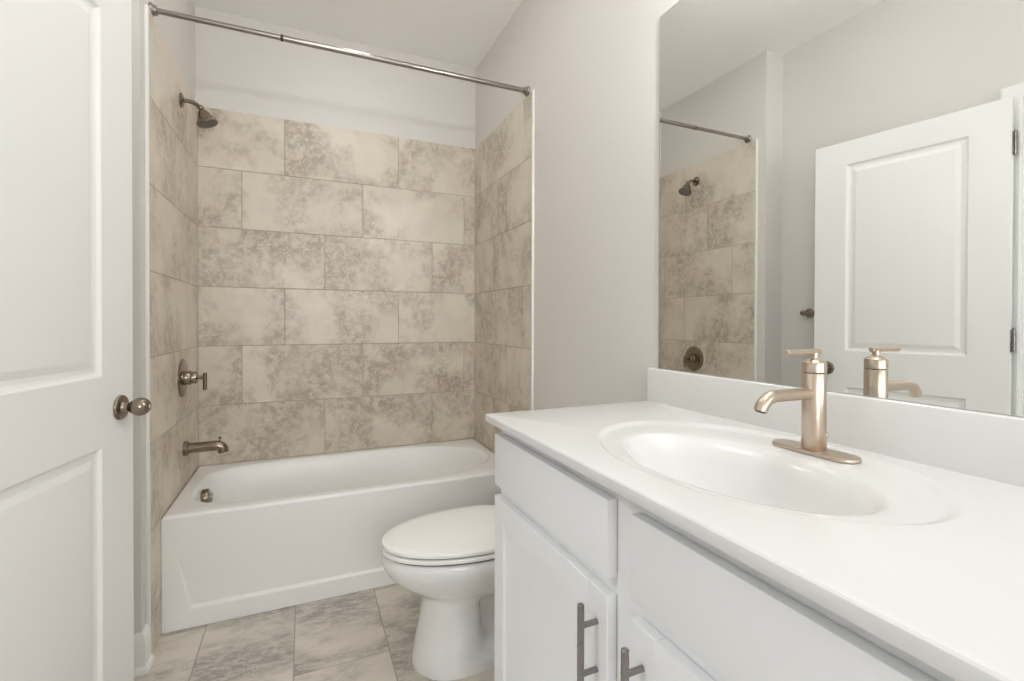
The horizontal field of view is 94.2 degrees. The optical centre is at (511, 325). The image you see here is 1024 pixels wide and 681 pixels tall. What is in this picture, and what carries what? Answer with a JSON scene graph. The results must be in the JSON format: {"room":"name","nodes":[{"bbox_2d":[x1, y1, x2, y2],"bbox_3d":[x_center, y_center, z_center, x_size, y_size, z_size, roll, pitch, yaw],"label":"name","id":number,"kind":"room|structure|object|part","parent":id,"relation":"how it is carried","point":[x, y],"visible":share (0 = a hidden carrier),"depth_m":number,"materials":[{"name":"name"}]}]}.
{"room":"bathroom","nodes":[
{"label":"bathroom","id":0,"kind":"room"},
{"bbox_2d":[131,0,197,653],"bbox_3d":[-1.576,-0.221,1.977,0.329,2.745,0.999,0,0,-24],"label":"wall","id":1,"kind":"structure","parent":0,"point":[173,129],"depth_m":1.82,"materials":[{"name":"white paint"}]},
{"bbox_2d":[134,623,154,676],"bbox_3d":[-1.285,1.091,1.584,0.140,0.128,0.074,0,0,-24],"label":"baseboard","id":2,"kind":"structure","parent":1,"relation":"attached to","point":[143,658],"depth_m":1.58,"materials":[{"name":"white paint"}]},
{"bbox_2d":[144,4,150,630],"bbox_3d":[-1.253,0.030,1.636,0.011,2.251,0.012,0,0,-24],"label":"trim","id":3,"kind":"structure","parent":1,"relation":"attached to","point":[146,7],"depth_m":1.63,"materials":[{"name":"white paint"}]},
{"bbox_2d":[177,359,206,396],"bbox_3d":[-1.398,0.231,2.096,0.093,0.168,0.168,0,0,-24],"label":"shower valve","id":4,"kind":"object","parent":1,"relation":"attached to","point":[185,377],"visible":1,"depth_m":2.07,"materials":[{"name":"silver metal"}]},
{"bbox_3d":[-1.366,0.249,2.110,0.024,0.076,0.016,0,0,-24],"label":"lever","id":5,"kind":"part","parent":4,"relation":"part of","materials":[{"name":"silver metal"}]},
{"bbox_2d":[179,92,218,127],"bbox_3d":[-1.369,-0.938,2.087,0.140,0.134,0.087,0,0,-24],"label":"shower fixture","id":6,"kind":"object","parent":1,"relation":"attached to","point":[205,119],"visible":1,"depth_m":2.07,"materials":[{"name":"silver metal"}]},
{"bbox_3d":[-1.396,-0.965,2.075,0.079,0.038,0.018,0,0,-24],"label":"shower arm","id":7,"kind":"part","parent":6,"relation":"part of","materials":[{"name":"silver metal"}]},
{"bbox_3d":[-1.342,-0.887,2.100,0.070,0.028,0.075,0,0,-24],"label":"nozzle plate","id":8,"kind":"part","parent":6,"relation":"part of","materials":[{"name":"grey metal"}]},
{"bbox_2d":[182,436,228,455],"bbox_3d":[-1.375,0.543,2.142,0.172,0.072,0.064,0,0,-24],"label":"tub spout","id":9,"kind":"object","parent":1,"relation":"attached to","point":[220,446],"visible":1,"depth_m":2.12,"materials":[{"name":"silver metal"}]},
{"bbox_3d":[-1.368,0.551,2.145,0.157,0.056,0.045,0,0,-24],"label":"spout","id":10,"kind":"part","parent":9,"relation":"part of","materials":[{"name":"silver metal"}]},
{"bbox_2d":[148,2,529,96],"bbox_3d":[-0.602,-1.118,1.980,1.481,0.047,0.047,0,0,-24],"label":"shower rod","id":11,"kind":"object","parent":1,"relation":"attached to","point":[155,11],"visible":0.97,"depth_m":1.92,"materials":[{"name":"silver metal"}]},
{"bbox_2d":[134,584,493,680],"bbox_3d":[-0.091,1.226,0.542,1.900,0.120,4.800,0,0,-24],"label":"floor","id":12,"kind":"structure","parent":0,"point":[366,635],"depth_m":1.72,"materials":[{"name":"beige tile"}]},
{"bbox_2d":[161,439,500,633],"bbox_3d":[-0.772,0.931,2.378,1.463,0.436,0.684,0,0,-24],"label":"bathtub","id":13,"kind":"object","parent":12,"relation":"on","point":[240,539],"visible":0.96,"depth_m":2.02,"materials":[{"name":"white ceramic"}]},
{"bbox_2d":[381,505,494,680],"bbox_3d":[-0.097,0.811,1.729,0.735,0.692,0.448,0,0,-24],"label":"toilet","id":14,"kind":"object","parent":12,"relation":"on","point":[446,558],"visible":0.56,"depth_m":1.57,"materials":[{"name":"white ceramic"}]},
{"bbox_3d":[-0.190,0.750,1.688,0.532,0.014,0.376,0,0,-24],"label":"seat","id":15,"kind":"part","parent":14,"relation":"part of","materials":[{"name":"white plastic"}]},
{"bbox_3d":[-0.189,0.727,1.688,0.531,0.021,0.374,0,0,-24],"label":"lid","id":16,"kind":"part","parent":14,"relation":"part of","materials":[{"name":"white plastic"}]},
{"bbox_2d":[494,430,956,680],"bbox_3d":[0.421,0.712,0.785,0.562,0.908,1.233,0,0,-24],"label":"vanity cabinet","id":17,"kind":"object","parent":12,"relation":"on","point":[592,584],"visible":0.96,"depth_m":0.73,"materials":[{"name":"white paint"}]},
{"bbox_3d":[0.064,0.742,1.021,0.019,0.592,0.505,0,0,-24],"label":"door","id":18,"kind":"part","parent":17,"relation":"part of","materials":[{"name":"white paint"}]},
{"bbox_3d":[0.065,0.351,1.018,0.019,0.132,0.505,0,0,-24],"label":"drawer","id":19,"kind":"part","parent":17,"relation":"part of","materials":[{"name":"white paint"}]},
{"bbox_3d":[0.127,0.546,0.804,0.038,0.156,0.012,0,0,-24],"label":"bar pull","id":20,"kind":"part","parent":17,"relation":"part of","materials":[{"name":"silver metal"}]},
{"bbox_3d":[0.175,0.547,0.694,0.038,0.156,0.012,0,0,-24],"label":"bar pull","id":21,"kind":"part","parent":17,"relation":"part of","materials":[{"name":"silver metal"}]},
{"bbox_3d":[0.314,0.747,0.448,0.019,0.592,0.626,0,0,-24],"label":"door","id":22,"kind":"part","parent":17,"relation":"part of","materials":[{"name":"white paint"}]},
{"bbox_2d":[485,367,1023,680],"bbox_3d":[0.431,0.253,0.783,0.548,0.235,1.249,0,0,-24],"label":"countertop","id":23,"kind":"structure","parent":17,"relation":"on","point":[917,544],"depth_m":0.70,"materials":[{"name":"white stone"}]},
{"bbox_2d":[597,420,967,525],"bbox_3d":[0.411,0.302,0.862,0.447,0.135,0.622,0,0,-24],"label":"basin","id":24,"kind":"object","parent":23,"relation":"in","point":[734,468],"depth_m":0.83,"materials":[{"name":"white ceramic"}]},
{"bbox_2d":[754,349,861,463],"bbox_3d":[0.515,0.142,0.874,0.187,0.195,0.160,0,0,-24],"label":"faucet","id":25,"kind":"object","parent":23,"relation":"on","point":[812,395],"visible":1,"depth_m":0.88,"materials":[{"name":"silver metal"}]},
{"bbox_3d":[0.495,0.137,0.865,0.144,0.040,0.022,0,0,-24],"label":"spout","id":26,"kind":"part","parent":25,"relation":"part of","materials":[{"name":"silver metal"}]},
{"bbox_3d":[0.542,0.050,0.885,0.093,0.011,0.011,0,0,-24],"label":"lever","id":27,"kind":"part","parent":25,"relation":"part of","materials":[{"name":"silver metal"}]},
{"bbox_3d":[0.570,0.236,0.898,0.054,0.006,0.160,0,0,-24],"label":"deck plate","id":28,"kind":"part","parent":25,"relation":"part of","materials":[{"name":"silver metal"}]},
{"bbox_3d":[0.315,0.357,0.445,0.019,0.132,0.626,0,0,-24],"label":"drawer","id":29,"kind":"part","parent":17,"relation":"part of","materials":[{"name":"white paint"}]},
{"bbox_2d":[195,6,474,467],"bbox_3d":[-0.932,-0.225,2.738,1.481,2.745,0.120,0,0,-24],"label":"wall","id":30,"kind":"structure","parent":0,"point":[336,191],"depth_m":2.64,"materials":[{"name":"beige tile"}]},
{"bbox_2d":[193,0,522,69],"bbox_3d":[-0.075,-1.628,0.524,1.920,0.100,4.840,0,0,-24],"label":"ceiling","id":31,"kind":"structure","parent":0,"point":[455,32],"depth_m":2.49,"materials":[{"name":"white paint"}]},
{"bbox_2d":[474,0,678,452],"bbox_3d":[0.744,-0.207,0.895,0.126,2.745,4.840,0,0,-24],"label":"wall","id":32,"kind":"structure","parent":0,"point":[592,67],"depth_m":1.92,"materials":[{"name":"white paint"}]},
{"bbox_2d":[531,89,534,409],"bbox_3d":[0.096,0.029,2.224,0.009,2.251,0.014,0,0,-24],"label":"trim","id":33,"kind":"structure","parent":32,"relation":"attached to","point":[533,90],"depth_m":2.22,"materials":[{"name":"white paint"}]},
{"bbox_2d":[647,367,1023,486],"bbox_3d":[0.673,0.196,0.888,0.020,0.122,1.248,0,0,-24],"label":"backsplash","id":34,"kind":"structure","parent":32,"relation":"attached to","point":[987,445],"depth_m":0.86,"materials":[{"name":"white stone"}]},
{"bbox_2d":[658,0,1023,416],"bbox_3d":[0.686,-0.392,0.875,0.006,1.052,1.212,0,0,-24],"label":"wall mirror","id":35,"kind":"object","parent":32,"relation":"attached to","point":[844,179],"visible":1,"depth_m":0.93,"materials":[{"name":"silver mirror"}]},
{"bbox_3d":[-0.648,-0.201,-0.258,0.115,2.745,3.841,0,0,-24],"label":"wall","id":36,"kind":"structure","parent":0,"visible":0},
{"bbox_2d":[0,0,151,680],"bbox_3d":[-0.947,0.132,0.961,0.174,2.035,0.706,0,0,-19],"label":"door","id":37,"kind":"structure","parent":36,"relation":"in","point":[68,407],"depth_m":1.04,"materials":[{"name":"white paint"}]},
{"bbox_3d":[-0.994,0.215,1.254,0.074,0.065,0.064,0,0,-24],"label":"knob","id":38,"kind":"part","parent":37,"relation":"part of","materials":[{"name":"silver metal"}]}
]}

